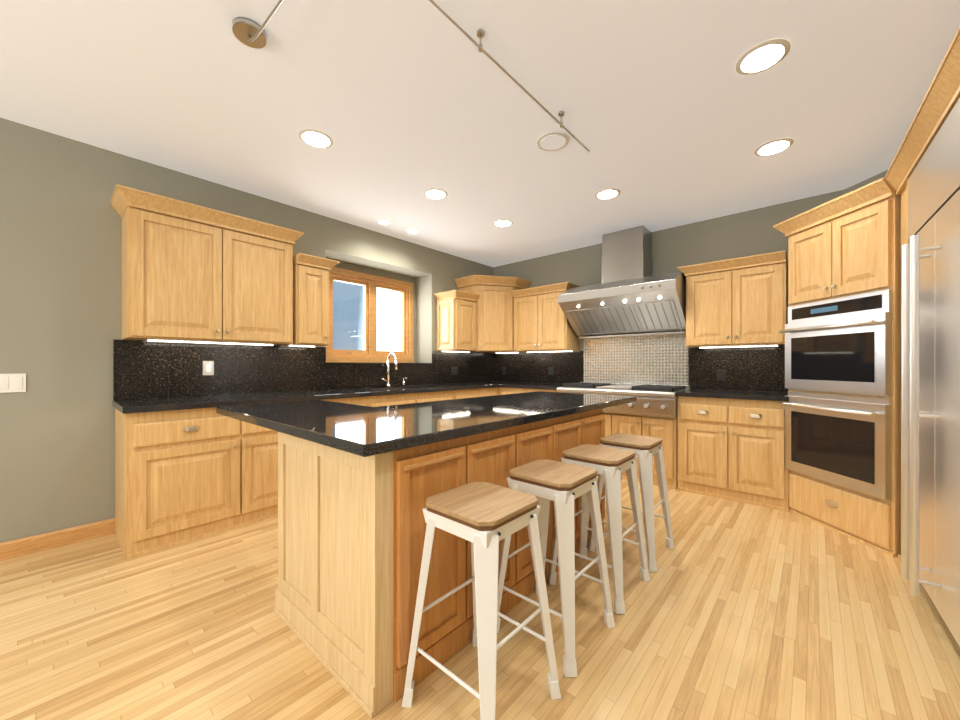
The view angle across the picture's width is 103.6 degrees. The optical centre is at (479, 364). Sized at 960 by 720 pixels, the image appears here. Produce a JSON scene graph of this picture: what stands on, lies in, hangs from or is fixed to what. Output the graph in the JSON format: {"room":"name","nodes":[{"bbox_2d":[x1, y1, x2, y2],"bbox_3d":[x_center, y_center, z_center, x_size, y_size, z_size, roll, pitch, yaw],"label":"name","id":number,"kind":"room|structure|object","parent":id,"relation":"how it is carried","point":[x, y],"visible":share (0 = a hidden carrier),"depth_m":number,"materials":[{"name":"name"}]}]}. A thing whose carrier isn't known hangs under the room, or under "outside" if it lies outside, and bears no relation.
{"room":"kitchen","nodes":[
{"label":"kitchen","id":0,"kind":"room"},
{"bbox_2d":[0,118,324,542],"bbox_3d":[-3.433,-0.160,1.976,0.420,2.660,5.210,0,0,41],"label":"wall","id":1,"kind":"structure","parent":0,"point":[60,275],"depth_m":2.47,"materials":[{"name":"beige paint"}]},
{"bbox_2d":[0,374,25,392],"bbox_3d":[-2.857,0.110,2.301,0.009,0.114,0.120,0,0,41],"label":"switch plate","id":2,"kind":"object","parent":1,"relation":"attached to","point":[12,383],"visible":1,"depth_m":2.31,"materials":[{"name":"white plastic"}]},
{"bbox_2d":[0,518,114,560],"bbox_3d":[-3.695,1.120,1.337,0.027,0.100,3.486,0,0,41],"label":"baseboard","id":3,"kind":"structure","parent":1,"relation":"attached to","point":[36,543],"depth_m":2.43,"materials":[{"name":"brown wood"}]},
{"bbox_2d":[113,339,841,400],"bbox_3d":[0.138,0.035,3.034,4.159,0.427,4.167,0,0,41],"label":"backsplash","id":4,"kind":"structure","parent":1,"relation":"attached to","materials":[{"name":"stone"}]},
{"bbox_2d":[331,262,408,286],"bbox_3d":[-1.336,-1.090,4.587,0.100,0.140,1.100,0,0,41],"label":"window trim","id":5,"kind":"structure","parent":0,"point":[352,267],"depth_m":4.55,"materials":[{"name":"brown wood"}]},
{"bbox_2d":[325,216,431,277],"bbox_3d":[-1.241,-1.325,4.453,0.420,0.330,1.405,0,0,41],"label":"wall","id":6,"kind":"structure","parent":0,"point":[345,242],"depth_m":4.25,"materials":[{"name":"beige paint"}]},
{"bbox_2d":[409,277,415,362],"bbox_3d":[-0.934,-0.588,5.042,0.100,1.145,0.115,0,0,41],"label":"window frame","id":7,"kind":"structure","parent":0,"point":[412,280],"depth_m":5.04,"materials":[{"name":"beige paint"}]},
{"bbox_2d":[416,249,492,384],"bbox_3d":[-0.284,-0.160,5.535,0.420,2.660,1.485,0,0,41],"label":"wall","id":8,"kind":"structure","parent":0,"point":[448,269],"depth_m":4.97,"materials":[{"name":"beige paint"}]},
{"bbox_2d":[0,479,959,719],"bbox_3d":[-0.644,1.230,1.438,5.370,0.120,8.100,0,0,41],"label":"floor","id":9,"kind":"structure","parent":0,"point":[735,610],"depth_m":1.61,"materials":[{"name":"brown wood"}]},
{"bbox_2d":[274,407,606,718],"bbox_3d":[-0.058,0.730,2.199,0.860,0.879,1.823,0,0,41],"label":"kitchen island","id":10,"kind":"object","parent":9,"relation":"on","point":[358,485],"depth_m":1.47,"materials":[{"name":"brown wood"}]},
{"bbox_2d":[216,391,635,458],"bbox_3d":[-0.164,0.270,2.625,1.616,0.040,2.424,0,0,41],"label":"island countertop","id":11,"kind":"structure","parent":10,"relation":"on","point":[363,432],"depth_m":1.83,"materials":[{"name":"black stone"}]},
{"bbox_2d":[402,482,560,719],"bbox_3d":[0.007,0.821,1.329,0.422,0.702,0.422,0,0,41],"label":"stool","id":12,"kind":"object","parent":9,"relation":"on","point":[484,518],"visible":1,"depth_m":1.26,"materials":[{"name":"white paint"}]},
{"bbox_2d":[110,26,959,646],"bbox_3d":[0.438,-0.159,2.757,4.976,2.657,4.184,0,0,41],"label":"kitchen cabinets","id":13,"kind":"object","parent":9,"relation":"on","point":[838,412],"visible":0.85,"depth_m":2.79,"materials":[{"name":"brown wood"}]},
{"bbox_2d":[112,381,792,413],"bbox_3d":[0.135,0.270,3.033,3.517,0.040,4.172,0,0,41],"label":"countertop","id":14,"kind":"structure","parent":13,"relation":"on","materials":[{"name":"black stone"}]},
{"bbox_2d":[380,352,407,387],"bbox_3d":[-0.941,0.057,4.272,0.191,0.386,0.319,0,0,41],"label":"faucet","id":15,"kind":"object","parent":14,"relation":"in","point":[391,374],"depth_m":4.34,"materials":[{"name":"silver metal"}]},
{"bbox_2d":[556,225,691,418],"bbox_3d":[1.530,-0.494,4.129,1.240,1.985,0.682,0,0,41],"label":"range","id":16,"kind":"object","parent":13,"relation":"in","point":[630,301],"depth_m":4.11,"materials":[{"name":"silver metal"}]},
{"bbox_2d":[883,26,959,646],"bbox_3d":[2.180,0.015,1.486,0.683,2.310,1.714,0,0,41],"label":"refrigerator","id":17,"kind":"object","parent":13,"relation":"in","point":[921,184],"depth_m":1.68,"materials":[{"name":"silver metal"}]},
{"bbox_2d":[497,459,614,677],"bbox_3d":[0.325,0.821,1.688,0.422,0.702,0.422,0,0,41],"label":"stool","id":18,"kind":"object","parent":9,"relation":"on","point":[562,485],"visible":0.9,"depth_m":1.60,"materials":[{"name":"white paint"}]},
{"bbox_2d":[547,444,649,613],"bbox_3d":[0.643,0.821,2.048,0.422,0.702,0.422,0,0,41],"label":"stool","id":19,"kind":"object","parent":9,"relation":"on","point":[611,464],"visible":0.96,"depth_m":1.97,"materials":[{"name":"white paint"}]},
{"bbox_2d":[587,433,674,571],"bbox_3d":[0.962,0.821,2.407,0.422,0.702,0.422,0,0,41],"label":"stool","id":20,"kind":"object","parent":9,"relation":"on","point":[645,448],"visible":0.79,"depth_m":2.30,"materials":[{"name":"white paint"}]},
{"bbox_2d":[0,0,959,266],"bbox_3d":[-0.644,-1.550,1.438,5.370,0.120,8.100,0,0,41],"label":"ceiling","id":21,"kind":"structure","parent":0,"point":[672,118],"depth_m":2.13,"materials":[{"name":"white paint"}]},
{"bbox_2d":[232,17,265,48],"bbox_3d":[-1.024,-1.460,1.680,0.130,0.059,0.130,0,0,41],"label":"canopy","id":22,"kind":"object","parent":21,"relation":"attached to","point":[244,29],"visible":0.9,"depth_m":1.66,"materials":[{"name":"silver metal"}]},
{"bbox_2d":[298,129,333,147],"bbox_3d":[-1.080,-1.486,2.491,0.218,0.006,0.218,0,0,41],"label":"recessed light","id":23,"kind":"object","parent":21,"relation":"in","point":[316,138],"visible":1,"depth_m":2.48,"materials":[{"name":"white"}]},
{"bbox_2d":[377,220,390,224],"bbox_3d":[-0.999,-1.486,3.942,0.141,0.006,0.141,0,0,41],"label":"recessed light","id":24,"kind":"object","parent":21,"relation":"in","point":[385,222],"visible":0.96,"depth_m":3.94,"materials":[{"name":"white"}]},
{"bbox_2d":[407,229,418,233],"bbox_3d":[-0.746,-1.486,4.212,0.141,0.006,0.141,0,0,41],"label":"recessed light","id":25,"kind":"object","parent":21,"relation":"in","point":[413,231],"visible":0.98,"depth_m":4.20,"materials":[{"name":"white"}]},
{"bbox_2d":[423,188,447,198],"bbox_3d":[-0.386,-1.486,3.292,0.218,0.006,0.218,0,0,41],"label":"recessed light","id":26,"kind":"object","parent":21,"relation":"in","point":[434,193],"visible":1,"depth_m":3.27,"materials":[{"name":"white"}]},
{"bbox_2d":[477,29,484,52],"bbox_3d":[0.003,-1.448,1.693,0.035,0.081,0.035,0,0,26],"label":"support","id":27,"kind":"object","parent":21,"relation":"attached to","point":[480,34],"depth_m":1.69,"materials":[{"name":"silver metal"}]},
{"bbox_2d":[249,0,589,151],"bbox_3d":[-0.150,-1.430,2.091,0.768,0.032,1.786,0,0,41],"label":"track rail","id":28,"kind":"object","parent":27,"relation":"attached to","point":[432,2],"visible":1,"depth_m":1.66,"materials":[{"name":"grey metal"}]},
{"bbox_2d":[493,219,512,226],"bbox_3d":[0.239,-1.486,3.968,0.218,0.006,0.218,0,0,41],"label":"recessed light","id":29,"kind":"object","parent":21,"relation":"in","point":[503,222],"visible":0.98,"depth_m":3.94,"materials":[{"name":"white"}]},
{"bbox_2d":[537,131,568,150],"bbox_3d":[0.484,-1.482,2.509,0.210,0.015,0.210,0,0,41],"label":"ceiling speaker","id":30,"kind":"object","parent":21,"relation":"attached to","point":[553,140],"visible":1,"depth_m":2.49,"materials":[{"name":"white plastic"}]},
{"bbox_2d":[558,111,563,127],"bbox_3d":[0.480,-1.448,2.233,0.035,0.081,0.035,0,0,26],"label":"support","id":31,"kind":"object","parent":21,"relation":"attached to","point":[561,113],"depth_m":2.23,"materials":[{"name":"silver metal"}]},
{"bbox_2d":[594,188,620,198],"bbox_3d":[1.109,-1.486,3.291,0.218,0.006,0.218,0,0,41],"label":"recessed light","id":32,"kind":"object","parent":21,"relation":"in","point":[609,193],"visible":1,"depth_m":3.27,"materials":[{"name":"white"}]},
{"bbox_2d":[735,39,790,74],"bbox_3d":[1.369,-1.486,1.833,0.218,0.006,0.218,0,0,41],"label":"recessed light","id":33,"kind":"object","parent":21,"relation":"in","point":[765,56],"visible":1,"depth_m":1.82,"materials":[{"name":"white"}]},
{"bbox_2d":[754,138,793,155],"bbox_3d":[2.010,-1.486,2.588,0.218,0.006,0.218,0,0,41],"label":"recessed light","id":34,"kind":"object","parent":21,"relation":"in","point":[772,147],"visible":1,"depth_m":2.58,"materials":[{"name":"white"}]},
{"bbox_2d":[493,189,844,391],"bbox_3d":[1.729,-0.160,4.579,3.862,2.660,0.250,0,0,41],"label":"wall","id":35,"kind":"structure","parent":0,"point":[745,233],"depth_m":3.97,"materials":[{"name":"beige paint"}]},
{"bbox_2d":[845,170,887,193],"bbox_3d":[3.304,-0.160,2.646,1.058,2.660,1.058,0,0,41],"label":"wall","id":36,"kind":"structure","parent":0,"point":[866,182],"depth_m":3.04,"materials":[{"name":"beige paint"}]},
{"bbox_3d":[-1.336,-0.053,4.587,0.100,0.075,1.100,0,0,41],"label":"wall niche","id":37,"kind":"object","parent":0,"visible":0},
{"bbox_2d":[325,267,413,362],"bbox_3d":[-1.321,-0.555,4.574,0.120,1.054,1.224,0,0,41],"label":"window","id":38,"kind":"structure","parent":37,"relation":"attached to","point":[369,353],"depth_m":4.54,"materials":[{"name":"brown wood"}]}
]}

